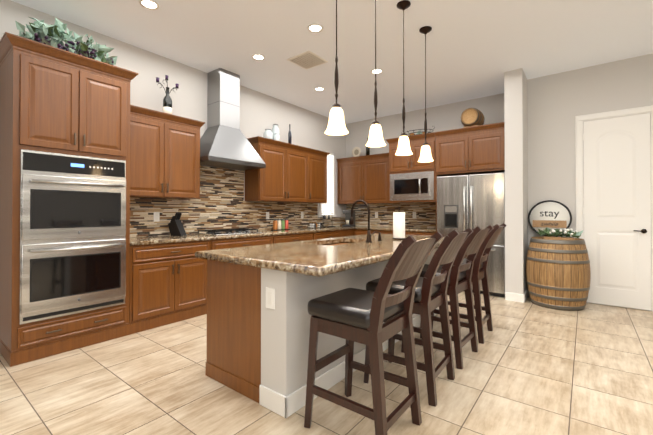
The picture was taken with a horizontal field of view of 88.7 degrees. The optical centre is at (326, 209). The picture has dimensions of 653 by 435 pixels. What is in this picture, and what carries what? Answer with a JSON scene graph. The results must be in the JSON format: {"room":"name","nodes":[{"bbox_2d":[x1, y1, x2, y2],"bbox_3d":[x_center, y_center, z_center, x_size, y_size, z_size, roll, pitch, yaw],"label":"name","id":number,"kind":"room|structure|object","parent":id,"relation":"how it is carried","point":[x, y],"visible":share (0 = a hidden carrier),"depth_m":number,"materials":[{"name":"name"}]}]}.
{"room":"kitchen","nodes":[
{"label":"kitchen","id":0,"kind":"room"},
{"bbox_2d":[0,0,345,237],"bbox_3d":[-2.307,-0.343,4.017,0.120,3.200,9.100,0,-1,38],"label":"wall","id":1,"kind":"structure","parent":0,"point":[260,113],"depth_m":4.50,"materials":[{"name":"grey paint"}]},
{"bbox_2d":[130,105,204,198],"bbox_3d":[-2.000,-0.634,4.002,0.381,0.980,0.984,0,-1,38],"label":"upper cabinet","id":2,"kind":"object","parent":1,"relation":"attached to","point":[164,155],"visible":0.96,"depth_m":3.89,"materials":[{"name":"brown wood"}]},
{"bbox_2d":[156,75,178,113],"bbox_3d":[-1.944,-1.385,4.085,0.106,0.520,0.280,0,-1,38],"label":"holder","id":3,"kind":"object","parent":2,"relation":"on","point":[167,103],"visible":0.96,"depth_m":4.05,"materials":[{"name":"black glass"}]},
{"bbox_2d":[200,68,265,169],"bbox_3d":[-1.383,-1.275,4.699,0.509,1.321,0.944,0,-1,38],"label":"range hood","id":4,"kind":"object","parent":1,"relation":"attached to","point":[224,142],"visible":0.92,"depth_m":4.62,"materials":[{"name":"silver metal"}]},
{"bbox_2d":[130,166,344,236],"bbox_3d":[-1.007,-0.134,5.583,0.009,0.943,4.704,0,-1,38],"label":"backsplash","id":5,"kind":"structure","parent":1,"relation":"attached to","point":[209,209],"depth_m":4.85,"materials":[{"name":"tile"}]},
{"bbox_2d":[154,212,159,221],"bbox_3d":[-2.110,0.088,4.146,0.007,0.120,0.072,0,-1,38],"label":"electrical outlet","id":6,"kind":"object","parent":5,"relation":"attached to","point":[156,216],"visible":1,"depth_m":4.14,"materials":[{"name":"white plastic"}]},
{"bbox_2d":[245,136,308,202],"bbox_3d":[-0.805,-0.612,5.572,0.347,0.960,1.116,0,-1,38],"label":"upper cabinet","id":7,"kind":"object","parent":1,"relation":"attached to","point":[291,173],"depth_m":5.35,"materials":[{"name":"brown wood"}]},
{"bbox_2d":[288,124,291,143],"bbox_3d":[-0.640,-1.292,5.832,0.059,0.400,0.059,0,0,26],"label":"bottle","id":8,"kind":"object","parent":7,"relation":"on","point":[289,133],"depth_m":5.81,"materials":[{"name":"black glass"}]},
{"bbox_2d":[309,148,328,202],"bbox_3d":[-0.290,-0.607,6.236,0.347,0.960,0.564,0,-1,38],"label":"upper cabinet","id":9,"kind":"object","parent":1,"relation":"attached to","point":[317,159],"depth_m":6.12,"materials":[{"name":"brown wood"}]},
{"bbox_2d":[319,150,335,216],"bbox_3d":[0.029,-0.522,6.901,0.035,1.340,0.540,0,-1,38],"label":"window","id":10,"kind":"structure","parent":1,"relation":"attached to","point":[328,206],"depth_m":6.97,"materials":[{"name":"white"}]},
{"bbox_2d":[0,291,652,434],"bbox_3d":[0.783,1.268,1.609,8.000,0.060,9.100,0,-1,38],"label":"floor","id":11,"kind":"structure","parent":0,"point":[530,367],"depth_m":2.32,"materials":[{"name":"tile"}]},
{"bbox_2d":[0,32,138,366],"bbox_3d":[-2.436,-0.066,3.159,0.720,2.628,0.980,0,-1,38],"label":"tall cabinet","id":12,"kind":"object","parent":11,"relation":"on","point":[64,199],"visible":1,"depth_m":2.90,"materials":[{"name":"brown wood"}]},
{"bbox_2d":[3,17,116,64],"bbox_3d":[-2.497,-1.584,3.197,0.419,0.404,0.860,0,-1,38],"label":"garland","id":13,"kind":"object","parent":12,"relation":"on","point":[41,31],"visible":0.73,"depth_m":3.12,"materials":[{"name":"green plant"}]},
{"bbox_2d":[129,240,212,333],"bbox_3d":[-1.926,0.811,3.886,0.626,0.886,0.906,0,-1,38],"label":"base cabinet","id":14,"kind":"object","parent":11,"relation":"on","point":[167,283],"depth_m":3.62,"materials":[{"name":"brown wood"}]},
{"bbox_2d":[213,235,272,249],"bbox_3d":[-1.336,0.816,4.647,0.626,0.886,1.020,0,-1,38],"label":"base cabinet","id":15,"kind":"object","parent":11,"relation":"on","point":[260,240],"depth_m":4.42,"materials":[{"name":"brown wood"}]},
{"bbox_2d":[273,233,312,243],"bbox_3d":[-0.744,0.822,5.410,0.626,0.886,0.910,0,-1,38],"label":"base cabinet","id":16,"kind":"object","parent":11,"relation":"on","point":[300,236],"depth_m":5.18,"materials":[{"name":"brown wood"}]},
{"bbox_2d":[205,248,438,417],"bbox_3d":[0.228,0.812,3.295,0.870,0.875,2.648,0,-1,38],"label":"kitchen island","id":17,"kind":"object","parent":11,"relation":"on","point":[259,297],"depth_m":2.20,"materials":[{"name":"brown wood"}]},
{"bbox_2d":[195,232,444,279],"bbox_3d":[0.318,0.347,3.229,1.218,0.052,2.720,0,-1,38],"label":"island countertop","id":18,"kind":"structure","parent":17,"relation":"on","point":[331,256],"depth_m":2.40,"materials":[{"name":"beige stone"}]},
{"bbox_2d":[392,207,404,239],"bbox_3d":[0.795,0.143,3.657,0.150,0.358,0.150,0,-1,38],"label":"paper towel holder","id":19,"kind":"object","parent":18,"relation":"on","point":[398,225],"visible":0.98,"depth_m":3.60,"materials":[{"name":"white paper"}]},
{"bbox_2d":[312,230,344,239],"bbox_3d":[-0.211,0.827,6.097,0.626,0.886,0.830,0,-1,38],"label":"base cabinet","id":20,"kind":"object","parent":11,"relation":"on","point":[341,233],"depth_m":5.91,"materials":[{"name":"brown wood"}]},
{"bbox_2d":[345,229,353,235],"bbox_3d":[0.364,0.833,6.839,0.626,0.886,1.047,0,-1,38],"label":"base cabinet","id":21,"kind":"object","parent":11,"relation":"on","point":[347,232],"depth_m":6.47,"materials":[{"name":"brown wood"}]},
{"bbox_2d":[130,226,367,245],"bbox_3d":[-0.756,0.357,5.390,0.637,0.040,4.713,0,-1,38],"label":"countertop","id":22,"kind":"structure","parent":21,"relation":"on","point":[134,241],"depth_m":4.26,"materials":[{"name":"stone"}]},
{"bbox_2d":[168,213,186,235],"bbox_3d":[-1.871,0.181,4.191,0.210,0.289,0.100,0,0,18],"label":"knife block","id":23,"kind":"object","parent":22,"relation":"on","point":[175,226],"visible":0.98,"depth_m":4.16,"materials":[{"name":"black wood"}]},
{"bbox_2d":[195,228,262,235],"bbox_3d":[-1.345,0.304,4.657,0.490,0.052,0.780,0,-1,38],"label":"gas cooktop","id":24,"kind":"object","parent":22,"relation":"in","point":[216,232],"visible":1,"depth_m":4.51,"materials":[{"name":"silver metal"}]},
{"bbox_2d":[273,219,289,229],"bbox_3d":[-0.764,0.245,5.612,0.100,0.184,0.360,0,-1,38],"label":"canisters","id":25,"kind":"object","parent":22,"relation":"on","point":[280,224],"visible":1,"depth_m":5.56,"materials":[{"name":"multicoloured metal"}]},
{"bbox_2d":[308,222,323,227],"bbox_3d":[-0.203,0.292,6.303,0.166,0.100,0.286,0,-1,38],"label":"basket","id":26,"kind":"object","parent":22,"relation":"on","point":[314,225],"visible":1,"depth_m":6.23,"materials":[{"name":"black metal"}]},
{"bbox_2d":[321,210,334,226],"bbox_3d":[0.022,0.173,6.724,0.140,0.344,0.320,0,-1,38],"label":"wine rack","id":27,"kind":"object","parent":22,"relation":"on","point":[327,216],"visible":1,"depth_m":6.67,"materials":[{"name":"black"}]},
{"bbox_2d":[342,210,354,226],"bbox_3d":[0.471,0.177,7.009,0.200,0.340,0.200,0,-1,38],"label":"coffee maker","id":28,"kind":"object","parent":22,"relation":"on","point":[347,216],"visible":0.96,"depth_m":6.98,"materials":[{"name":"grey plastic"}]},
{"bbox_2d":[304,232,442,434],"bbox_3d":[0.263,0.682,1.889,0.666,1.120,0.456,0,-1,38],"label":"stool","id":29,"kind":"object","parent":11,"relation":"on","point":[351,316],"visible":1,"depth_m":1.80,"materials":[{"name":"brown wood"}]},
{"bbox_2d":[354,229,392,235],"bbox_3d":[1.066,0.831,6.559,0.855,0.886,0.628,0,-1,38],"label":"base cabinet","id":30,"kind":"object","parent":11,"relation":"on","point":[359,232],"depth_m":6.36,"materials":[{"name":"brown wood"}]},
{"bbox_2d":[355,226,435,231],"bbox_3d":[1.397,0.364,6.300,1.649,0.040,0.637,0,-1,38],"label":"countertop","id":31,"kind":"structure","parent":30,"relation":"on","point":[406,229],"depth_m":6.09,"materials":[{"name":"stone"}]},
{"bbox_2d":[364,227,472,406],"bbox_3d":[0.653,0.686,2.394,0.676,1.120,0.465,0,-1,38],"label":"stool","id":32,"kind":"object","parent":11,"relation":"on","point":[430,295],"visible":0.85,"depth_m":2.23,"materials":[{"name":"brown wood"}]},
{"bbox_2d":[405,231,435,235],"bbox_3d":[1.728,0.827,6.047,0.819,0.886,0.628,0,-1,38],"label":"base cabinet","id":33,"kind":"object","parent":11,"relation":"on","point":[406,232],"depth_m":5.75,"materials":[{"name":"brown wood"}]},
{"bbox_2d":[401,225,492,368],"bbox_3d":[1.045,0.690,2.899,0.676,1.120,0.465,0,-1,38],"label":"stool","id":34,"kind":"object","parent":11,"relation":"on","point":[460,277],"visible":0.73,"depth_m":2.71,"materials":[{"name":"brown wood"}]},
{"bbox_2d":[431,223,506,343],"bbox_3d":[1.431,0.694,3.397,0.672,1.120,0.460,0,-1,38],"label":"stool","id":35,"kind":"object","parent":11,"relation":"on","point":[479,271],"visible":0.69,"depth_m":3.18,"materials":[{"name":"brown wood"}]},
{"bbox_2d":[435,122,504,231],"bbox_3d":[2.401,0.006,5.395,1.022,2.518,0.841,0,-1,38],"label":"upper cabinet","id":36,"kind":"object","parent":11,"relation":"on","point":[479,149],"visible":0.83,"depth_m":5.09,"materials":[{"name":"brown wood"}]},
{"bbox_2d":[461,108,484,127],"bbox_3d":[2.349,-1.435,5.363,0.320,0.360,0.400,0,-1,38],"label":"barrel","id":37,"kind":"object","parent":36,"relation":"on","point":[471,117],"visible":0.88,"depth_m":5.22,"materials":[{"name":"brown wood"}]},
{"bbox_2d":[437,173,504,296],"bbox_3d":[2.389,0.361,5.358,0.983,1.788,0.897,0,-1,38],"label":"refrigerator","id":38,"kind":"object","parent":11,"relation":"on","point":[465,202],"visible":0.48,"depth_m":4.97,"materials":[{"name":"grey metal"}]},
{"bbox_2d":[526,237,590,310],"bbox_3d":[3.056,0.818,4.430,0.704,0.880,0.704,0,-1,38],"label":"wine barrel","id":39,"kind":"object","parent":11,"relation":"on","point":[558,274],"visible":1,"depth_m":4.16,"materials":[{"name":"brown wood"}]},
{"bbox_2d":[528,200,571,235],"bbox_3d":[3.156,0.118,4.731,0.524,0.524,0.035,0,-12,38],"label":"round sign","id":40,"kind":"object","parent":39,"relation":"on","point":[549,214],"visible":0.96,"depth_m":4.74,"materials":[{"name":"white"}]},
{"bbox_2d":[538,227,582,239],"bbox_3d":[3.070,0.320,4.398,0.501,0.183,0.284,0,-1,38],"label":"potted plant","id":41,"kind":"object","parent":39,"relation":"on","point":[552,233],"visible":1,"depth_m":4.35,"materials":[{"name":"green plant"}]},
{"bbox_2d":[11,0,652,123],"bbox_3d":[0.783,-1.992,1.633,8.000,0.060,9.100,0,-1,38],"label":"ceiling","id":42,"kind":"structure","parent":0,"point":[475,49],"depth_m":3.81,"materials":[{"name":"white paint"}]},
{"bbox_2d":[139,0,159,9],"bbox_3d":[-1.677,-1.945,3.161,0.176,0.008,0.176,0,-1,38],"label":"recessed light","id":43,"kind":"object","parent":42,"relation":"in","point":[150,4],"visible":1,"depth_m":3.17,"materials":[{"name":"white"}]},
{"bbox_2d":[251,54,264,60],"bbox_3d":[-0.866,-1.937,4.240,0.176,0.008,0.176,0,-1,38],"label":"recessed light","id":44,"kind":"object","parent":42,"relation":"in","point":[259,57],"visible":0.98,"depth_m":4.24,"materials":[{"name":"white"}]},
{"bbox_2d":[287,51,327,69],"bbox_3d":[-0.247,-1.933,4.336,0.380,0.014,0.380,0,-1,38],"label":"ceiling vent","id":45,"kind":"object","parent":42,"relation":"in","point":[306,60],"visible":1,"depth_m":4.31,"materials":[{"name":"beige metal"}]},
{"bbox_2d":[307,23,323,32],"bbox_3d":[-0.118,-1.942,3.572,0.176,0.008,0.176,0,-1,38],"label":"recessed light","id":46,"kind":"object","parent":42,"relation":"in","point":[315,28],"visible":1,"depth_m":3.57,"materials":[{"name":"white"}]},
{"bbox_2d":[314,87,324,90],"bbox_3d":[-0.114,-1.929,5.340,0.176,0.008,0.176,0,-1,38],"label":"recessed light","id":47,"kind":"object","parent":42,"relation":"in","point":[319,89],"visible":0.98,"depth_m":5.34,"materials":[{"name":"white"}]},
{"bbox_2d":[325,0,347,134],"bbox_3d":[0.069,-1.243,2.307,0.164,1.423,0.164,0,-1,38],"label":"pendant light","id":48,"kind":"object","parent":42,"relation":"hanging from","point":[336,124],"visible":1,"depth_m":2.28,"materials":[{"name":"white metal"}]},
{"bbox_2d":[366,0,385,146],"bbox_3d":[0.403,-1.240,2.738,0.164,1.423,0.164,0,-1,38],"label":"pendant light","id":49,"kind":"object","parent":42,"relation":"hanging from","point":[375,139],"visible":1,"depth_m":2.72,"materials":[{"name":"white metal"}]},
{"bbox_2d":[371,69,382,73],"bbox_3d":[0.705,-1.934,4.667,0.176,0.008,0.176,0,-1,38],"label":"recessed light","id":50,"kind":"object","parent":42,"relation":"in","point":[378,71],"visible":0.83,"depth_m":4.67,"materials":[{"name":"white"}]},
{"bbox_2d":[395,0,412,155],"bbox_3d":[0.731,-1.236,3.161,0.164,1.423,0.164,0,-1,38],"label":"pendant light","id":51,"kind":"object","parent":42,"relation":"hanging from","point":[403,149],"visible":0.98,"depth_m":3.14,"materials":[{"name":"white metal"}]},
{"bbox_2d":[418,26,433,161],"bbox_3d":[1.066,-1.233,3.593,0.164,1.423,0.164,0,-1,38],"label":"pendant light","id":52,"kind":"object","parent":42,"relation":"hanging from","point":[425,155],"visible":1,"depth_m":3.58,"materials":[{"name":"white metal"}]},
{"bbox_2d":[346,93,503,227],"bbox_3d":[1.788,-0.325,6.484,3.330,3.200,0.120,0,-1,38],"label":"wall","id":53,"kind":"structure","parent":0,"point":[448,116],"depth_m":6.38,"materials":[{"name":"grey paint"}]},
{"bbox_2d":[336,153,387,203],"bbox_3d":[0.822,-0.606,6.936,1.244,0.970,0.348,0,-1,38],"label":"upper cabinet","id":54,"kind":"object","parent":53,"relation":"attached to","point":[365,178],"depth_m":6.77,"materials":[{"name":"brown wood"}]},
{"bbox_2d":[352,147,360,156],"bbox_3d":[0.647,-1.210,7.084,0.224,0.237,0.062,0,-1,38],"label":"plate","id":55,"kind":"object","parent":54,"relation":"on","point":[356,151],"depth_m":7.07,"materials":[{"name":"beige ceramic"}]},
{"bbox_2d":[366,138,369,154],"bbox_3d":[0.848,-1.284,6.854,0.079,0.380,0.080,0,-1,38],"label":"vase","id":56,"kind":"object","parent":54,"relation":"on","point":[367,148],"depth_m":6.83,"materials":[{"name":"black ceramic"}]},
{"bbox_2d":[346,203,435,227],"bbox_3d":[1.341,0.112,6.744,2.278,0.468,0.009,0,-1,38],"label":"backsplash","id":57,"kind":"structure","parent":53,"relation":"attached to","point":[425,215],"depth_m":6.73,"materials":[{"name":"tile"}]},
{"bbox_2d":[388,153,402,203],"bbox_3d":[1.399,-0.610,6.490,0.214,0.970,0.348,0,-1,38],"label":"upper cabinet","id":58,"kind":"object","parent":53,"relation":"attached to","point":[388,153],"depth_m":6.43,"materials":[{"name":"brown wood"}]},
{"bbox_2d":[386,132,435,202],"bbox_3d":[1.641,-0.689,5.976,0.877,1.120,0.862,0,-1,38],"label":"upper cabinet","id":59,"kind":"object","parent":53,"relation":"attached to","point":[412,179],"visible":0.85,"depth_m":5.64,"materials":[{"name":"brown wood"}]},
{"bbox_2d":[406,126,434,135],"bbox_3d":[1.601,-1.343,5.866,0.628,0.184,0.369,0,-1,38],"label":"wire basket","id":60,"kind":"object","parent":59,"relation":"on","point":[418,133],"visible":0.38,"depth_m":5.76,"materials":[{"name":"black metal"}]},
{"bbox_2d":[504,68,527,293],"bbox_3d":[2.909,-0.336,5.034,0.220,3.200,1.040,0,-1,38],"label":"wall","id":61,"kind":"structure","parent":0,"point":[516,162],"depth_m":4.63,"materials":[{"name":"grey paint"}]},
{"bbox_2d":[505,292,523,302],"bbox_3d":[2.592,1.206,4.601,0.234,0.110,0.014,0,-1,38],"label":"baseboard","id":62,"kind":"structure","parent":61,"relation":"attached to","point":[515,297],"depth_m":4.59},
{"bbox_2d":[524,289,528,301],"bbox_3d":[2.840,1.207,4.741,0.014,0.110,0.510,0,-1,38],"label":"baseboard","id":63,"kind":"structure","parent":61,"relation":"attached to","point":[526,294],"depth_m":4.69,"materials":[{"name":"white wood"}]},
{"bbox_2d":[527,53,652,310],"bbox_3d":[4.726,-0.346,3.688,4.300,3.200,0.120,0,-1,38],"label":"wall","id":64,"kind":"structure","parent":0,"point":[557,103],"depth_m":4.67,"materials":[{"name":"grey paint"}]},
{"bbox_2d":[575,105,652,311],"bbox_3d":[3.762,-0.016,4.340,0.835,2.550,0.028,0,-1,38],"label":"door frame","id":65,"kind":"structure","parent":64,"relation":"attached to","point":[580,120],"depth_m":4.54,"materials":[{"name":"white wood"}]},
{"bbox_2d":[583,113,651,310],"bbox_3d":[3.743,0.022,4.318,0.661,2.449,0.078,0,-1,38],"label":"pantry door","id":66,"kind":"structure","parent":64,"relation":"in","point":[617,194],"depth_m":4.32,"materials":[{"name":"white wood"}]}
]}

